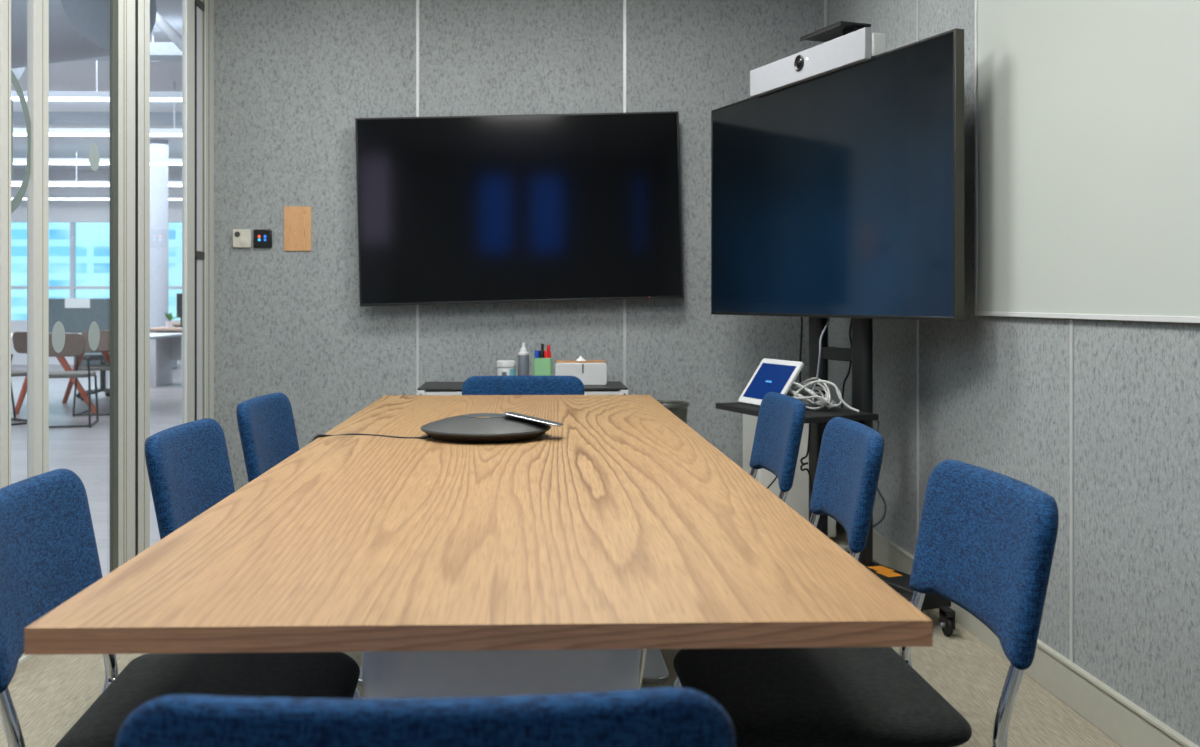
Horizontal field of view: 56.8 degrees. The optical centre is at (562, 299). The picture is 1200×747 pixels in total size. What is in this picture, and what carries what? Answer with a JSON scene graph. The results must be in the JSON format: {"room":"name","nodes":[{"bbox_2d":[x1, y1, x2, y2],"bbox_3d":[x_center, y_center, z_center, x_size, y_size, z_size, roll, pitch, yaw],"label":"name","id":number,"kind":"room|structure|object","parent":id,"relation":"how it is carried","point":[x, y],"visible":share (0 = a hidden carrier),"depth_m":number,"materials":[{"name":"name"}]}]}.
{"room":"meeting room","nodes":[
{"label":"meeting room","id":0,"kind":"room"},
{"bbox_2d":[17,655,32,665],"bbox_3d":[-1.609,1.089,1.764,0.046,0.012,7.220,0,0,-2],"label":"trim","id":1,"kind":"structure","parent":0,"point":[25,657],"depth_m":3.36,"materials":[{"name":"beige metal"}]},
{"bbox_2d":[11,364,181,576],"bbox_3d":[-7.490,1.120,6.786,11.420,0.050,24.000,0,0,-2],"label":"floor","id":2,"kind":"structure","parent":0,"point":[85,451],"depth_m":8.89,"materials":[{"name":"grey concrete"}]},
{"bbox_2d":[11,331,26,425],"bbox_3d":[-4.963,0.702,9.826,0.461,0.831,0.542,0,0,29],"label":"chair","id":3,"kind":"object","parent":2,"relation":"on","point":[19,339],"visible":0.34,"depth_m":10.03,"materials":[{"name":"brown leather"}]},
{"bbox_2d":[49,333,98,427],"bbox_3d":[-4.342,0.702,9.692,0.461,0.831,0.542,0,0,-16],"label":"chair","id":4,"kind":"object","parent":2,"relation":"on","point":[74,345],"visible":0.52,"depth_m":9.51,"materials":[{"name":"brown fabric"}]},
{"bbox_2d":[73,330,109,416],"bbox_3d":[-4.413,0.702,10.698,0.461,0.831,0.542,0,0,-7],"label":"chair","id":5,"kind":"object","parent":2,"relation":"on","point":[104,342],"visible":0.28,"depth_m":10.48,"materials":[{"name":"brown leather"}]},
{"bbox_2d":[74,351,109,387],"bbox_3d":[-5.481,0.735,13.402,0.850,0.720,0.040,0,0,-2],"label":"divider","id":6,"kind":"object","parent":2,"relation":"on","point":[84,362],"visible":0.02,"depth_m":13.38,"materials":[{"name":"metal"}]},
{"bbox_2d":[76,353,109,400],"bbox_3d":[-5.082,0.560,12.310,0.562,1.069,0.580,0,0,-30],"label":"chair","id":7,"kind":"object","parent":2,"relation":"on","point":[92,356],"visible":0.29,"depth_m":12.27,"materials":[{"name":"black metal"}]},
{"bbox_2d":[11,333,181,413],"bbox_3d":[-4.998,0.731,11.195,2.000,0.753,1.400,0,0,-2],"label":"desk","id":8,"kind":"object","parent":2,"relation":"on","point":[62,360],"visible":0.16,"depth_m":10.65,"materials":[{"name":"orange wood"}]},
{"bbox_2d":[49,299,109,332],"bbox_3d":[-4.843,0.170,11.220,0.840,0.370,0.040,0,0,-2],"label":"divider","id":9,"kind":"object","parent":8,"relation":"on","point":[74,320],"visible":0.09,"depth_m":11.20,"materials":[{"name":"metal"}]},
{"bbox_2d":[65,299,89,307],"bbox_3d":[-4.907,0.033,11.197,0.250,0.095,0.003,0,0,-2],"label":"paper sheet","id":10,"kind":"object","parent":9,"relation":"hanging from","point":[69,303],"visible":1,"depth_m":11.20,"materials":[{"name":"white paper"}]},
{"bbox_2d":[150,327,181,386],"bbox_3d":[-4.373,0.725,14.367,1.820,0.740,0.800,0,0,-2],"label":"office desk","id":11,"kind":"object","parent":2,"relation":"on","point":[163,351],"visible":0.25,"depth_m":14.21,"materials":[{"name":"white wood"}]},
{"bbox_2d":[165,312,176,327],"bbox_3d":[-5.026,0.253,14.184,0.168,0.202,0.180,0,0,-2],"label":"plant","id":12,"kind":"object","parent":11,"relation":"on","point":[169,324],"visible":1,"depth_m":14.15,"materials":[{"name":"green plant"}]},
{"bbox_2d":[175,293,181,326],"bbox_3d":[-4.989,0.134,14.511,0.140,0.440,0.140,0,0,-2],"label":"monitor","id":13,"kind":"object","parent":11,"relation":"on","point":[179,295],"visible":0.49,"depth_m":14.50,"materials":[{"name":"black plastic"}]},
{"bbox_2d":[172,322,179,367],"bbox_3d":[-5.463,0.725,17.667,1.820,0.740,0.800,0,0,-2],"label":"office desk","id":14,"kind":"object","parent":2,"relation":"on","point":[174,362],"visible":0.03,"depth_m":17.77,"materials":[{"name":"white laminate"}]},
{"bbox_2d":[11,0,181,169],"bbox_3d":[-7.500,-2.245,6.786,11.400,0.080,24.000,0,0,-2],"label":"ceiling","id":15,"kind":"structure","parent":0,"point":[77,75],"depth_m":11.66,"materials":[{"name":"white paint"}]},
{"bbox_2d":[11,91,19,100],"bbox_3d":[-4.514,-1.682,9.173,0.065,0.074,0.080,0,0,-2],"label":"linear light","id":16,"kind":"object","parent":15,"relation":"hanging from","point":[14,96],"depth_m":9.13,"materials":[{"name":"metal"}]},
{"bbox_2d":[11,181,21,185],"bbox_3d":[-7.911,-1.686,16.078,0.143,0.058,0.080,0,0,-2],"label":"linear light","id":17,"kind":"object","parent":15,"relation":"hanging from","point":[13,183],"depth_m":16.04,"materials":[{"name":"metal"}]},
{"bbox_2d":[13,158,26,164],"bbox_3d":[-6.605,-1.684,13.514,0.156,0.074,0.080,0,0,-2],"label":"linear light","id":18,"kind":"object","parent":15,"relation":"hanging from","point":[16,161],"depth_m":13.47,"materials":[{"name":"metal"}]},
{"bbox_2d":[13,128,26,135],"bbox_3d":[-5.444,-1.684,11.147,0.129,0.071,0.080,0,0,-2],"label":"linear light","id":19,"kind":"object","parent":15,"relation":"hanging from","point":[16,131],"depth_m":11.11,"materials":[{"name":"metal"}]},
{"bbox_2d":[49,158,89,164],"bbox_3d":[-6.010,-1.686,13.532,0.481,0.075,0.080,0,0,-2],"label":"linear light","id":20,"kind":"object","parent":15,"relation":"hanging from","point":[64,161],"depth_m":13.50,"materials":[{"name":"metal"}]},
{"bbox_2d":[49,60,109,100],"bbox_3d":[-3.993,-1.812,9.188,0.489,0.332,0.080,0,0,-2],"label":"linear light","id":21,"kind":"object","parent":15,"relation":"hanging from","point":[96,95],"depth_m":9.15,"materials":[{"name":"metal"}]},
{"bbox_2d":[11,97,181,101],"bbox_3d":[-6.867,-1.665,9.105,7.600,0.020,0.060,0,0,-2],"label":"diffuser","id":22,"kind":"object","parent":21,"relation":"attached to","point":[168,99],"depth_m":9.16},
{"bbox_2d":[49,128,109,135],"bbox_3d":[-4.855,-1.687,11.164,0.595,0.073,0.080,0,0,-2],"label":"linear light","id":23,"kind":"object","parent":15,"relation":"hanging from","point":[52,131],"depth_m":11.13,"materials":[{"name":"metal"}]},
{"bbox_2d":[13,133,181,136],"bbox_3d":[-6.925,-1.665,11.104,7.600,0.020,0.060,0,0,-2],"label":"diffuser","id":24,"kind":"object","parent":23,"relation":"attached to","point":[14,134],"depth_m":11.15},
{"bbox_2d":[49,165,109,185],"bbox_3d":[-7.011,-1.804,16.104,0.859,0.291,0.080,0,0,-2],"label":"linear light","id":25,"kind":"object","parent":15,"relation":"hanging from","point":[96,183],"depth_m":16.07,"materials":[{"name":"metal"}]},
{"bbox_2d":[11,184,181,186],"bbox_3d":[-7.069,-1.665,16.102,7.600,0.020,0.060,0,0,-2],"label":"diffuser","id":26,"kind":"object","parent":25,"relation":"attached to","point":[169,185],"depth_m":16.07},
{"bbox_2d":[49,195,109,199],"bbox_3d":[-7.959,-1.687,18.277,0.976,0.068,0.080,0,0,-2],"label":"linear light","id":27,"kind":"object","parent":15,"relation":"hanging from","point":[93,197],"depth_m":18.24,"materials":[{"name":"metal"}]},
{"bbox_2d":[11,198,181,199],"bbox_3d":[-7.133,-1.665,18.301,7.600,0.020,0.060,0,0,-2],"label":"diffuser","id":28,"kind":"object","parent":27,"relation":"attached to","point":[11,198],"depth_m":18.25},
{"bbox_2d":[11,0,156,84],"bbox_3d":[-4.369,-1.824,7.374,3.821,0.702,1.388,0,0,13],"label":"air duct","id":29,"kind":"object","parent":15,"relation":"hanging from","point":[78,29],"visible":0.56,"depth_m":6.54,"materials":[{"name":"metal"}]},
{"bbox_2d":[13,112,181,125],"bbox_3d":[-6.856,-2.080,12.207,9.000,0.250,0.300,0,0,-2],"label":"cable tray","id":30,"kind":"object","parent":15,"relation":"hanging from","point":[55,118],"visible":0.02,"depth_m":12.13,"materials":[{"name":"metal"}]},
{"bbox_2d":[99,158,109,164],"bbox_3d":[-5.589,-1.688,13.544,0.120,0.074,0.080,0,0,-2],"label":"linear light","id":31,"kind":"object","parent":15,"relation":"hanging from","point":[102,161],"depth_m":13.50,"materials":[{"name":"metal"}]},
{"bbox_2d":[13,162,181,164],"bbox_3d":[-6.994,-1.665,13.503,7.600,0.020,0.060,0,0,-2],"label":"diffuser","id":32,"kind":"object","parent":31,"relation":"attached to","point":[14,163],"depth_m":13.53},
{"bbox_2d":[83,42,181,60],"bbox_3d":[-6.755,-2.065,8.708,9.000,0.280,0.220,0,0,-2],"label":"cable tray","id":33,"kind":"object","parent":15,"relation":"hanging from","point":[159,51],"visible":0.02,"depth_m":8.71,"materials":[{"name":"metal"}]},
{"bbox_2d":[150,102,181,136],"bbox_3d":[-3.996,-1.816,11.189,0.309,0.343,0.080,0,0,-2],"label":"linear light","id":34,"kind":"object","parent":15,"relation":"hanging from","point":[174,132],"depth_m":11.15,"materials":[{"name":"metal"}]},
{"bbox_2d":[150,91,181,101],"bbox_3d":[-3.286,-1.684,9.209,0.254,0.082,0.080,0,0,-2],"label":"linear light","id":35,"kind":"object","parent":15,"relation":"hanging from","point":[154,95],"depth_m":9.17,"materials":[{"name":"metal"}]},
{"bbox_2d":[150,159,181,164],"bbox_3d":[-4.847,-1.685,13.565,0.375,0.062,0.080,0,0,-2],"label":"linear light","id":36,"kind":"object","parent":15,"relation":"hanging from","point":[152,161],"depth_m":13.53,"materials":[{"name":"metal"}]},
{"bbox_2d":[155,12,181,50],"bbox_3d":[-2.796,-1.950,7.500,0.069,1.590,2.696,0,0,-41],"label":"ceiling pipe","id":37,"kind":"object","parent":15,"relation":"attached to","point":[161,23],"visible":0.2,"depth_m":7.20,"materials":[{"name":"white metal"}]},
{"bbox_2d":[168,181,181,186],"bbox_3d":[-5.640,-1.686,16.143,0.187,0.073,0.080,0,0,-2],"label":"linear light","id":38,"kind":"object","parent":15,"relation":"hanging from","point":[170,183],"depth_m":16.10,"materials":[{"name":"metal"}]},
{"bbox_2d":[168,195,181,199],"bbox_3d":[-6.403,-1.691,18.322,0.212,0.067,0.080,0,0,-2],"label":"linear light","id":39,"kind":"object","parent":15,"relation":"hanging from","point":[170,197],"depth_m":18.28,"materials":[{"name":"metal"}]},
{"bbox_2d":[11,170,181,364],"bbox_3d":[-5.051,-0.555,18.937,17.000,3.300,0.150,0,0,-2],"label":"wall","id":40,"kind":"structure","parent":0,"point":[59,210],"depth_m":18.77,"materials":[{"name":"white paint"}]},
{"bbox_2d":[150,139,167,327],"bbox_3d":[-5.586,-0.555,15.300,0.260,3.300,0.260,0,0,-2],"label":"round column","id":41,"kind":"structure","parent":0,"point":[158,148],"depth_m":15.18,"materials":[{"name":"paint"}]},
{"bbox_2d":[214,0,823,490],"bbox_3d":[-0.178,-0.255,5.467,3.160,2.800,0.100,0,0,-2],"label":"wall","id":42,"kind":"structure","parent":0,"point":[293,78],"depth_m":5.40,"materials":[{"name":"fabric"}]},
{"bbox_2d":[233,229,250,247],"bbox_3d":[-1.555,-0.298,5.366,0.088,0.088,0.022,0,0,-2],"label":"controller","id":43,"kind":"object","parent":42,"relation":"attached to","point":[241,237],"visible":1,"depth_m":5.36,"materials":[{"name":"white plastic"}]},
{"bbox_2d":[253,229,271,247],"bbox_3d":[-1.456,-0.298,5.372,0.088,0.088,0.017,0,0,-2],"label":"panel","id":44,"kind":"object","parent":42,"relation":"attached to","point":[262,238],"visible":1,"depth_m":5.37,"materials":[{"name":"black plastic"}]},
{"bbox_2d":[284,206,310,250],"bbox_3d":[-1.289,-0.346,5.382,0.131,0.216,0.006,0,0,-2],"label":"wooden plaque","id":45,"kind":"object","parent":42,"relation":"attached to","point":[297,219],"visible":1,"depth_m":5.38,"materials":[{"name":"brown wood"}]},
{"bbox_2d":[416,0,418,394],"bbox_3d":[-0.708,-0.340,5.405,0.014,2.630,0.014,0,0,-2],"label":"trim","id":46,"kind":"structure","parent":42,"relation":"attached to","point":[417,1],"depth_m":5.40,"materials":[{"name":"metal"}]},
{"bbox_2d":[355,111,682,305],"bbox_3d":[-0.208,-0.439,5.364,1.552,0.900,0.102,-2,0,-2],"label":"television","id":47,"kind":"object","parent":42,"relation":"attached to","point":[576,206],"visible":1,"depth_m":5.32,"materials":[{"name":"black plastic"}]},
{"bbox_2d":[623,0,625,385],"bbox_3d":[0.302,-0.340,5.434,0.014,2.630,0.014,0,0,-2],"label":"trim","id":48,"kind":"structure","parent":42,"relation":"attached to","point":[624,1],"depth_m":5.43,"materials":[{"name":"metal"}]},
{"bbox_2d":[0,531,1121,746],"bbox_3d":[-0.092,1.120,1.808,3.000,0.050,7.220,0,0,-2],"label":"floor","id":49,"kind":"structure","parent":0,"point":[49,693],"depth_m":3.11,"materials":[{"name":"carpet"}]},
{"bbox_2d":[0,469,359,746],"bbox_3d":[-0.602,0.693,1.777,0.610,0.797,0.475,0,0,-6],"label":"chair","id":50,"kind":"object","parent":49,"relation":"on","point":[49,555],"visible":0.7,"depth_m":1.80,"materials":[{"name":"blue fabric"}]},
{"bbox_2d":[145,418,234,538],"bbox_3d":[-0.627,0.693,2.581,0.610,0.797,0.475,0,0,0],"label":"chair","id":51,"kind":"object","parent":49,"relation":"on","point":[188,464],"visible":0.32,"depth_m":2.54,"materials":[{"name":"blue fabric"}]},
{"bbox_2d":[236,392,298,481],"bbox_3d":[-0.653,0.693,3.344,0.610,0.797,0.475,0,0,1],"label":"chair","id":52,"kind":"object","parent":49,"relation":"on","point":[266,424],"visible":0.23,"depth_m":3.32,"materials":[{"name":"blue fabric"}]},
{"bbox_2d":[115,687,735,746],"bbox_3d":[-0.113,0.693,1.092,0.475,0.797,0.610,0,0,-2],"label":"chair","id":53,"kind":"object","parent":49,"relation":"on","point":[664,716],"visible":1,"depth_m":0.81,"materials":[{"name":"blue fabric"}]},
{"bbox_2d":[24,395,932,697],"bbox_3d":[-0.129,0.725,2.677,0.993,0.740,2.931,0,0,-2],"label":"meeting table","id":54,"kind":"object","parent":49,"relation":"on","point":[546,563],"visible":0.88,"depth_m":1.58,"materials":[{"name":"brown wood"}]},
{"bbox_2d":[308,433,430,443],"bbox_3d":[-0.499,0.374,2.936,0.336,0.066,0.309,0,0,-2],"label":"cable","id":55,"kind":"object","parent":54,"relation":"on","point":[313,438],"visible":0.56,"depth_m":2.86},
{"bbox_2d":[420,412,563,442],"bbox_3d":[-0.200,0.320,2.875,0.338,0.068,0.337,0,0,-32],"label":"phone","id":56,"kind":"object","parent":54,"relation":"on","point":[507,426],"visible":1,"depth_m":2.77,"materials":[{"name":"black plastic"}]},
{"bbox_2d":[417,381,627,394],"bbox_3d":[-0.186,0.746,5.187,0.949,0.698,0.420,0,0,-2],"label":"credenza","id":57,"kind":"object","parent":49,"relation":"on","point":[612,387],"visible":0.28,"depth_m":5.01,"materials":[{"name":"white wood"}]},
{"bbox_2d":[497,360,515,375],"bbox_3d":[-0.267,0.341,5.230,0.093,0.112,0.093,0,0,-2],"label":"plastic tub","id":58,"kind":"object","parent":57,"relation":"on","point":[504,367],"visible":0.73,"depth_m":5.19,"materials":[{"name":"white plastic"}]},
{"bbox_2d":[518,342,528,375],"bbox_3d":[-0.186,0.298,5.230,0.055,0.197,0.055,0,0,-2],"label":"spray bottle","id":59,"kind":"object","parent":57,"relation":"on","point":[523,355],"visible":0.67,"depth_m":5.21,"materials":[{"name":"white plastic"}]},
{"bbox_2d":[533,357,551,375],"bbox_3d":[-0.096,0.335,5.230,0.088,0.125,0.080,0,0,-2],"label":"pen cup","id":60,"kind":"object","parent":57,"relation":"on","point":[541,366],"visible":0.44,"depth_m":5.19,"materials":[{"name":"green plastic"}]},
{"bbox_2d":[534,350,538,357],"bbox_3d":[-0.123,0.315,5.221,0.024,0.156,0.024,0,0,-2],"label":"marker pen","id":61,"kind":"object","parent":60,"relation":"in","point":[536,352],"visible":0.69,"depth_m":5.21,"materials":[{"name":"blue plastic"}]},
{"bbox_2d":[539,350,543,357],"bbox_3d":[-0.100,0.315,5.220,0.024,0.156,0.024,0,0,-2],"label":"marker pen","id":62,"kind":"object","parent":60,"relation":"in","point":[541,352],"visible":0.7,"depth_m":5.21,"materials":[{"name":"black plastic"}]},
{"bbox_2d":[544,350,548,357],"bbox_3d":[-0.077,0.316,5.218,0.024,0.155,0.024,0,0,-2],"label":"marker pen","id":63,"kind":"object","parent":60,"relation":"in","point":[546,352],"visible":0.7,"depth_m":5.21,"materials":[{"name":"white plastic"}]},
{"bbox_2d":[555,356,606,384],"bbox_3d":[0.083,0.329,5.199,0.240,0.135,0.131,0,0,-2],"label":"tissue box","id":64,"kind":"object","parent":57,"relation":"on","point":[590,372],"visible":0.85,"depth_m":5.14,"materials":[{"name":"white plastic"}]},
{"bbox_2d":[462,376,584,394],"bbox_3d":[-0.149,0.693,4.050,0.475,0.797,0.610,0,0,-1],"label":"chair","id":65,"kind":"object","parent":49,"relation":"on","point":[474,385],"visible":0.1,"depth_m":4.29,"materials":[{"name":"blue fabric"}]},
{"bbox_2d":[657,400,688,423],"bbox_3d":[0.468,0.784,5.139,0.232,0.622,0.232,0,0,-2],"label":"waste bin","id":66,"kind":"object","parent":49,"relation":"on","point":[678,408],"visible":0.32,"depth_m":5.07,"materials":[{"name":"metal"}]},
{"bbox_2d":[639,417,883,688],"bbox_3d":[0.431,0.693,2.616,0.610,0.797,0.475,0,0,1],"label":"chair","id":67,"kind":"object","parent":49,"relation":"on","point":[849,463],"visible":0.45,"depth_m":2.56,"materials":[{"name":"blue fabric"}]},
{"bbox_2d":[750,392,805,501],"bbox_3d":[0.417,0.693,3.363,0.610,0.797,0.475,0,0,-2],"label":"chair","id":68,"kind":"object","parent":49,"relation":"on","point":[781,417],"visible":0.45,"depth_m":3.34,"materials":[{"name":"blue fabric"}]},
{"bbox_2d":[743,414,835,536],"bbox_3d":[1.054,0.785,5.189,0.350,0.580,0.412,0,0,-2],"label":"base cabinet","id":69,"kind":"object","parent":49,"relation":"on","point":[797,498],"visible":0.18,"depth_m":5.00,"materials":[{"name":"silver metal"}]},
{"bbox_2d":[716,317,954,635],"bbox_3d":[0.795,0.205,4.102,0.655,1.780,1.302,0,0,-20],"label":"stand","id":70,"kind":"object","parent":49,"relation":"on","point":[860,354],"depth_m":4.04,"materials":[{"name":"black metal"}]},
{"bbox_2d":[738,358,803,405],"bbox_3d":[0.805,0.318,4.252,0.149,0.173,0.285,0,0,-21],"label":"tablet","id":71,"kind":"object","parent":70,"relation":"on","point":[771,375],"visible":0.77,"depth_m":4.25,"materials":[{"name":"white plastic"}]},
{"bbox_2d":[716,402,877,423],"bbox_3d":[0.860,0.416,4.145,0.342,0.022,0.580,0,0,-20],"label":"shelf","id":72,"kind":"object","parent":70,"relation":"attached to","point":[823,415],"depth_m":4.03,"materials":[{"name":"black metal"}]},
{"bbox_2d":[799,317,804,395],"bbox_3d":[0.967,0.243,4.475,0.016,0.390,0.066,0,0,0],"label":"cable","id":73,"kind":"object","parent":70,"relation":"hanging from","point":[801,335],"visible":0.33,"depth_m":4.50,"materials":[{"name":"black rubber"}]},
{"bbox_2d":[800,424,812,494],"bbox_3d":[0.947,0.714,4.271,0.038,0.476,0.096,0,0,34],"label":"cable","id":74,"kind":"object","parent":70,"relation":"on","point":[808,446],"visible":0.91,"depth_m":4.25,"materials":[{"name":"black rubber"}]},
{"bbox_2d":[794,380,859,412],"bbox_3d":[0.938,0.339,3.937,0.244,0.106,0.026,0,0,36],"label":"cable","id":75,"kind":"object","parent":70,"relation":"on","point":[817,381],"visible":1,"depth_m":3.93,"materials":[{"name":"white plastic"}]},
{"bbox_2d":[711,28,963,320],"bbox_3d":[0.959,-0.386,4.159,0.062,0.900,1.582,0,0,-20],"label":"television","id":76,"kind":"object","parent":70,"relation":"attached to","point":[839,193],"visible":0.99,"depth_m":3.94,"materials":[{"name":"black"}]},
{"bbox_2d":[750,21,885,97],"bbox_3d":[0.967,-0.907,4.184,0.156,0.183,0.784,0,0,-21],"label":"camera","id":77,"kind":"object","parent":76,"relation":"on","point":[846,44],"visible":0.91,"depth_m":4.07,"materials":[{"name":"white plastic"}]},
{"bbox_2d":[810,318,829,404],"bbox_3d":[0.947,0.214,4.096,0.035,0.340,0.104,0,0,44],"label":"cable","id":78,"kind":"object","parent":76,"relation":"hanging from","point":[828,320],"visible":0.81,"depth_m":4.08,"materials":[{"name":"white plastic"}]},
{"bbox_2d":[837,544,849,552],"bbox_3d":[1.038,0.947,4.191,0.060,0.035,0.160,0,0,-38],"label":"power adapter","id":79,"kind":"object","parent":70,"relation":"on","point":[846,548],"visible":0.08,"depth_m":4.17,"materials":[{"name":"grey plastic"}]},
{"bbox_2d":[841,318,851,408],"bbox_3d":[1.131,0.242,4.412,0.060,0.390,0.015,0,0,-26],"label":"cable","id":80,"kind":"object","parent":70,"relation":"hanging from","point":[849,369],"visible":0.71,"depth_m":4.42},
{"bbox_2d":[873,420,886,527],"bbox_3d":[1.230,0.681,4.372,0.117,0.451,0.055,0,0,-44],"label":"cable","id":81,"kind":"object","parent":70,"relation":"hanging from","point":[877,421],"visible":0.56,"depth_m":4.38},
{"bbox_2d":[673,460,1058,746],"bbox_3d":[0.464,0.693,1.853,0.610,0.797,0.475,0,0,-2],"label":"chair","id":82,"kind":"object","parent":49,"relation":"on","point":[986,539],"visible":0.88,"depth_m":1.76,"materials":[{"name":"blue fabric"}]},
{"bbox_2d":[828,0,1199,746],"bbox_3d":[1.457,-0.255,1.853,0.100,2.800,7.220,0,0,-2],"label":"wall","id":83,"kind":"structure","parent":0,"point":[994,391],"depth_m":2.96,"materials":[{"name":"fabric"}]},
{"bbox_2d":[824,0,827,42],"bbox_3d":[1.294,-0.340,5.451,0.018,2.630,0.018,0,0,-2],"label":"trim","id":84,"kind":"structure","parent":83,"relation":"attached to","point":[825,1],"depth_m":5.44,"materials":[{"name":"metal"}]},
{"bbox_2d":[917,0,918,535],"bbox_3d":[1.343,-0.340,4.175,0.014,2.630,0.016,0,0,-2],"label":"trim","id":85,"kind":"structure","parent":83,"relation":"attached to","point":[917,0],"depth_m":4.17,"materials":[{"name":"metal"}]},
{"bbox_2d":[836,521,1198,746],"bbox_3d":[1.403,1.036,1.851,0.027,0.119,7.220,0,0,-2],"label":"baseboard","id":86,"kind":"structure","parent":83,"relation":"attached to","point":[1115,715],"depth_m":2.92,"materials":[{"name":"beige paint"}]},
{"bbox_2d":[1070,319,1073,662],"bbox_3d":[1.377,-0.340,2.988,0.014,2.630,0.016,0,0,-2],"label":"trim","id":87,"kind":"structure","parent":83,"relation":"attached to","point":[1071,320],"depth_m":2.98,"materials":[{"name":"metal"}]},
{"bbox_2d":[975,0,1199,322],"bbox_3d":[1.391,-0.602,2.099,0.016,1.305,3.016,0,0,-2],"label":"whiteboard","id":88,"kind":"object","parent":83,"relation":"attached to","point":[1087,112],"visible":1,"depth_m":2.89,"materials":[{"name":"white plastic"}]},
{"bbox_3d":[-1.619,-1.640,1.764,0.065,0.030,7.220,0,0,-2],"label":"wall","id":89,"kind":"structure","parent":0,"visible":0},
{"bbox_2d":[0,0,30,658],"bbox_3d":[-1.645,-0.270,3.214,0.023,2.710,0.470,0,0,-2],"label":"window","id":90,"kind":"structure","parent":89,"relation":"in","point":[7,76],"depth_m":3.26,"materials":[{"name":"clear glass"}]},
{"bbox_2d":[27,0,137,571],"bbox_3d":[-1.668,-0.270,3.891,0.031,2.710,0.912,0,0,-2],"label":"door frame","id":91,"kind":"structure","parent":89,"relation":"in","point":[123,13],"depth_m":4.09,"materials":[{"name":"beige metal"}]},
{"bbox_2d":[138,0,194,553],"bbox_3d":[-1.688,-0.270,4.716,0.023,2.710,0.726,0,0,-2],"label":"door","id":92,"kind":"structure","parent":89,"relation":"in","point":[188,6],"depth_m":4.46,"materials":[{"name":"clear glass"}]},
{"bbox_2d":[195,0,213,420],"bbox_3d":[-1.708,-0.280,5.229,0.048,2.750,0.288,0,0,-2],"label":"door frame","id":93,"kind":"structure","parent":89,"relation":"in","point":[204,9],"depth_m":5.21,"materials":[{"name":"metal"}]},
{"label":"outside","id":94,"kind":"structure","parent":0,"visible":0},
{"bbox_2d":[11,222,181,319],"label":"window","id":95,"kind":"structure","parent":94,"point":[92,238],"depth_m":27.66,"materials":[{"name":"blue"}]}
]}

